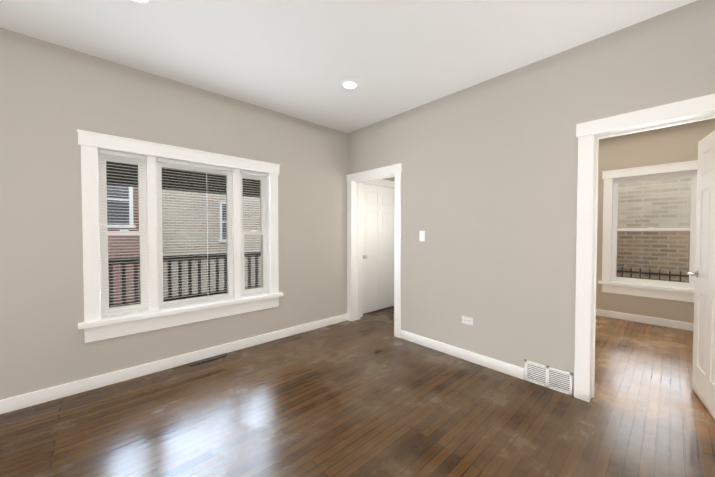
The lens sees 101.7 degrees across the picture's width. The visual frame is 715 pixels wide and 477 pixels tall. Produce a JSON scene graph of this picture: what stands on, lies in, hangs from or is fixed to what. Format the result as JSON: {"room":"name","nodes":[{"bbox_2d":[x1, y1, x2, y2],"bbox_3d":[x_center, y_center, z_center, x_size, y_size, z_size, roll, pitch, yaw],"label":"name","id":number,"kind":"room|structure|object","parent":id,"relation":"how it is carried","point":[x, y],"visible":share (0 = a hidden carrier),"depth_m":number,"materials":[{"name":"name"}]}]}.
{"room":"empty living room","nodes":[
{"label":"empty living room","id":0,"kind":"room"},
{"bbox_2d":[0,28,394,399],"bbox_3d":[-0.684,-0.155,3.881,7.690,2.700,0.250,-1,2,-43],"label":"wall","id":1,"kind":"structure","parent":0,"point":[54,98],"depth_m":2.37,"materials":[{"name":"beige paint"}]},
{"bbox_2d":[0,314,347,414],"bbox_3d":[-1.724,1.169,2.765,4.330,0.100,0.016,-1,2,-43],"label":"baseboard","id":2,"kind":"structure","parent":1,"relation":"attached to","point":[14,403],"depth_m":2.59,"materials":[{"name":"white paint"}]},
{"bbox_2d":[77,129,283,342],"bbox_3d":[-1.645,-0.022,2.971,1.760,1.688,0.365,-1,2,-43],"label":"window frame","id":3,"kind":"structure","parent":1,"relation":"attached to","point":[94,325],"depth_m":2.65,"materials":[{"name":"white paint"}]},
{"bbox_2d":[98,151,267,317],"bbox_3d":[-1.632,-0.048,2.956,1.490,1.405,0.087,-1,2,-43],"label":"window","id":4,"kind":"structure","parent":1,"relation":"in","point":[104,277],"depth_m":2.73,"materials":[{"name":"white paint"}]},
{"bbox_2d":[99,149,267,316],"bbox_3d":[-1.592,-0.051,2.914,1.474,1.389,0.025,-1,2,-43],"label":"window blinds","id":5,"kind":"object","parent":4,"relation":"attached to","point":[132,156],"visible":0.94,"depth_m":2.80,"materials":[{"name":"white plastic"}]},
{"bbox_2d":[106,161,259,197],"bbox_3d":[-2.180,-1.129,4.513,6.900,0.580,2.740,-1,2,-43],"label":"porch roof","id":6,"kind":"structure","parent":1,"relation":"attached to","point":[121,173],"depth_m":5.04,"materials":[{"name":"grey wood"}]},
{"bbox_2d":[360,179,394,316],"bbox_3d":[0.320,0.110,4.797,1.080,2.130,0.277,-1,2,-43],"label":"trim","id":7,"kind":"structure","parent":1,"relation":"attached to","point":[385,183],"depth_m":4.39,"materials":[{"name":"white paint"}]},
{"bbox_2d":[363,306,393,315],"bbox_3d":[0.297,1.172,4.845,0.880,0.007,0.290,-1,2,-43],"label":"trim","id":8,"kind":"structure","parent":1,"relation":"attached to","point":[378,310],"depth_m":4.73,"materials":[{"name":"brown wood"}]},
{"bbox_2d":[363,184,394,313],"bbox_3d":[0.353,0.159,4.769,0.884,2.018,0.190,-1,2,-43],"label":"entry door","id":9,"kind":"structure","parent":1,"relation":"in","point":[378,247],"depth_m":4.73,"materials":[{"name":"white paint"}]},
{"bbox_2d":[0,0,696,132],"bbox_3d":[0.674,-1.548,2.383,7.690,0.150,4.250,-1,2,-43],"label":"ceiling","id":10,"kind":"structure","parent":0,"point":[302,59],"depth_m":2.16,"materials":[{"name":"white paint"}]},
{"bbox_2d":[132,0,150,3],"bbox_3d":[-1.322,-1.452,1.716,0.170,0.014,0.170,-1,2,-43],"label":"recessed light","id":11,"kind":"object","parent":10,"relation":"in","point":[143,1],"visible":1,"depth_m":1.78,"materials":[{"name":"white paint"}]},
{"bbox_2d":[341,79,358,88],"bbox_3d":[-0.074,-1.475,2.789,0.170,0.014,0.170,-1,2,-43],"label":"recessed light","id":12,"kind":"object","parent":10,"relation":"in","point":[349,84],"visible":1,"depth_m":2.77,"materials":[{"name":"white paint"}]},
{"bbox_2d":[0,308,714,476],"bbox_3d":[0.674,1.286,2.444,7.690,0.120,4.250,-1,2,-43],"label":"floor","id":13,"kind":"structure","parent":0,"point":[370,395],"depth_m":2.00,"materials":[{"name":"brown wood"}]},
{"bbox_2d":[188,353,226,365],"bbox_3d":[-1.495,1.212,2.909,0.340,0.006,0.073,-1,2,-43],"label":"floor vent","id":14,"kind":"object","parent":13,"relation":"in","point":[207,359],"visible":1,"depth_m":2.90,"materials":[{"name":"brown metal"}]},
{"bbox_2d":[348,0,714,395],"bbox_3d":[1.222,-0.133,2.845,0.140,2.700,3.860,-1,2,-43],"label":"wall","id":15,"kind":"structure","parent":0,"point":[489,186],"depth_m":2.56,"materials":[{"name":"beige paint"}]},
{"bbox_2d":[346,163,401,337],"bbox_3d":[0.249,0.144,3.902,0.194,2.100,0.997,-1,2,-43],"label":"trim","id":16,"kind":"structure","parent":15,"relation":"attached to","point":[354,180],"depth_m":4.13,"materials":[{"name":"white paint"}]},
{"bbox_2d":[419,231,424,240],"bbox_3d":[0.725,-0.027,3.269,0.016,0.116,0.072,-1,2,-43],"label":"light switch","id":17,"kind":"object","parent":15,"relation":"attached to","point":[421,235],"visible":1,"depth_m":3.27,"materials":[{"name":"white plastic"}]},
{"bbox_2d":[400,330,524,379],"bbox_3d":[0.984,1.164,3.015,0.016,0.100,1.358,-1,2,-43],"label":"baseboard","id":18,"kind":"structure","parent":15,"relation":"attached to","point":[510,369],"depth_m":2.89,"materials":[{"name":"white paint"}]},
{"bbox_2d":[462,316,472,324],"bbox_3d":[1.094,0.816,2.894,0.010,0.072,0.116,-1,2,-43],"label":"duplex electrical outlet","id":19,"kind":"object","parent":15,"relation":"attached to","point":[467,320],"visible":1,"depth_m":2.89,"materials":[{"name":"white plastic"}]},
{"bbox_2d":[524,359,572,395],"bbox_3d":[1.562,1.137,2.392,0.012,0.176,0.337,-1,2,-43],"label":"air vent","id":20,"kind":"object","parent":15,"relation":"in","point":[556,379],"visible":1,"depth_m":2.38,"materials":[{"name":"white metal"}]},
{"bbox_2d":[574,94,714,401],"bbox_3d":[2.040,0.186,1.968,0.194,2.100,0.904,-1,2,-43],"label":"trim","id":21,"kind":"structure","parent":15,"relation":"attached to","point":[589,134],"depth_m":2.18,"materials":[{"name":"white paint"}]},
{"bbox_2d":[687,130,714,418],"bbox_3d":[2.521,0.232,2.054,0.139,1.988,0.694,1,2,37],"label":"room door","id":22,"kind":"structure","parent":15,"relation":"in","point":[703,378],"depth_m":2.15,"materials":[{"name":"white paint"}]},
{"bbox_2d":[596,118,714,322],"bbox_3d":[3.442,-0.177,4.899,0.250,2.700,3.860,-1,2,-43],"label":"wall","id":23,"kind":"structure","parent":0,"point":[671,144],"depth_m":4.07,"materials":[{"name":"beige paint"}]},
{"bbox_2d":[596,309,693,330],"bbox_3d":[3.344,1.125,4.837,0.016,0.100,3.860,-1,2,-43],"label":"baseboard","id":24,"kind":"structure","parent":23,"relation":"attached to","point":[605,313],"depth_m":4.07,"materials":[{"name":"white paint"}]},
{"bbox_2d":[598,160,697,302],"bbox_3d":[4.152,-0.093,4.108,0.365,1.823,1.100,-1,2,-43],"label":"window frame","id":25,"kind":"structure","parent":23,"relation":"attached to","point":[657,291],"depth_m":4.19,"materials":[{"name":"white paint"}]},
{"bbox_2d":[611,171,696,288],"bbox_3d":[4.138,-0.120,4.094,0.087,1.540,0.830,-1,2,-43],"label":"window","id":26,"kind":"structure","parent":23,"relation":"in","point":[691,229],"depth_m":4.04,"materials":[{"name":"white paint"}]},
{"label":"outside","id":27,"kind":"structure","parent":0,"visible":0},
{"bbox_3d":[0.372,2.778,2.353,28.000,0.100,21.000,-1,2,-43],"label":"ground","id":28,"kind":"structure","parent":27,"visible":0},
{"bbox_2d":[107,187,140,303],"bbox_3d":[-9.676,-2.569,4.520,10.350,10.500,0.800,-1,2,-43],"label":"brick wall","id":29,"kind":"structure","parent":28,"relation":"on","point":[130,267],"depth_m":7.50,"materials":[{"name":"brick"}]},
{"bbox_2d":[107,185,135,227],"bbox_3d":[-6.123,-0.987,7.230,0.940,1.440,0.100,-1,2,-43],"label":"window","id":30,"kind":"structure","parent":29,"relation":"attached to","point":[113,204],"depth_m":7.35,"materials":[{"name":"grey"}]},
{"bbox_2d":[162,189,260,301],"bbox_3d":[-1.372,-2.739,12.477,12.650,10.500,0.400,-1,2,-43],"label":"brick wall","id":31,"kind":"structure","parent":28,"relation":"on","point":[181,228],"depth_m":8.98,"materials":[{"name":"beige brick"}]},
{"bbox_2d":[163,251,258,255],"bbox_3d":[-1.220,0.479,12.380,12.650,0.170,0.050,-1,2,-43],"label":"band","id":32,"kind":"object","parent":31,"relation":"attached to","point":[203,253],"depth_m":9.02,"materials":[{"name":"grey stone"}]},
{"bbox_2d":[219,201,226,241],"bbox_3d":[-3.257,-0.565,10.437,3.230,1.300,0.100,-1,2,-43],"label":"window","id":33,"kind":"structure","parent":31,"relation":"attached to","point":[223,219],"depth_m":9.43,"materials":[{"name":"grey"}]},
{"bbox_2d":[617,267,688,281],"bbox_3d":[4.577,1.579,4.851,0.024,2.190,7.008,-1,2,-43],"label":"railing","id":34,"kind":"object","parent":28,"relation":"on","point":[649,273],"depth_m":4.67,"materials":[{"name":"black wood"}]},
{"bbox_2d":[616,177,690,282],"bbox_3d":[5.015,-2.583,5.173,0.300,10.500,13.000,-1,2,-43],"label":"brick wall","id":35,"kind":"structure","parent":28,"relation":"on","point":[667,219],"depth_m":4.95,"materials":[{"name":"beige brick"}]},
{"bbox_3d":[-2.112,1.302,4.491,6.500,0.160,2.540,-1,2,-43],"label":"floor","id":36,"kind":"structure","parent":27,"visible":0},
{"bbox_2d":[108,251,260,306],"bbox_3d":[-2.907,0.719,5.338,6.640,0.970,0.140,-1,2,-43],"label":"porch railing","id":37,"kind":"object","parent":36,"relation":"on","point":[115,261],"depth_m":5.13,"materials":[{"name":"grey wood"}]}
]}

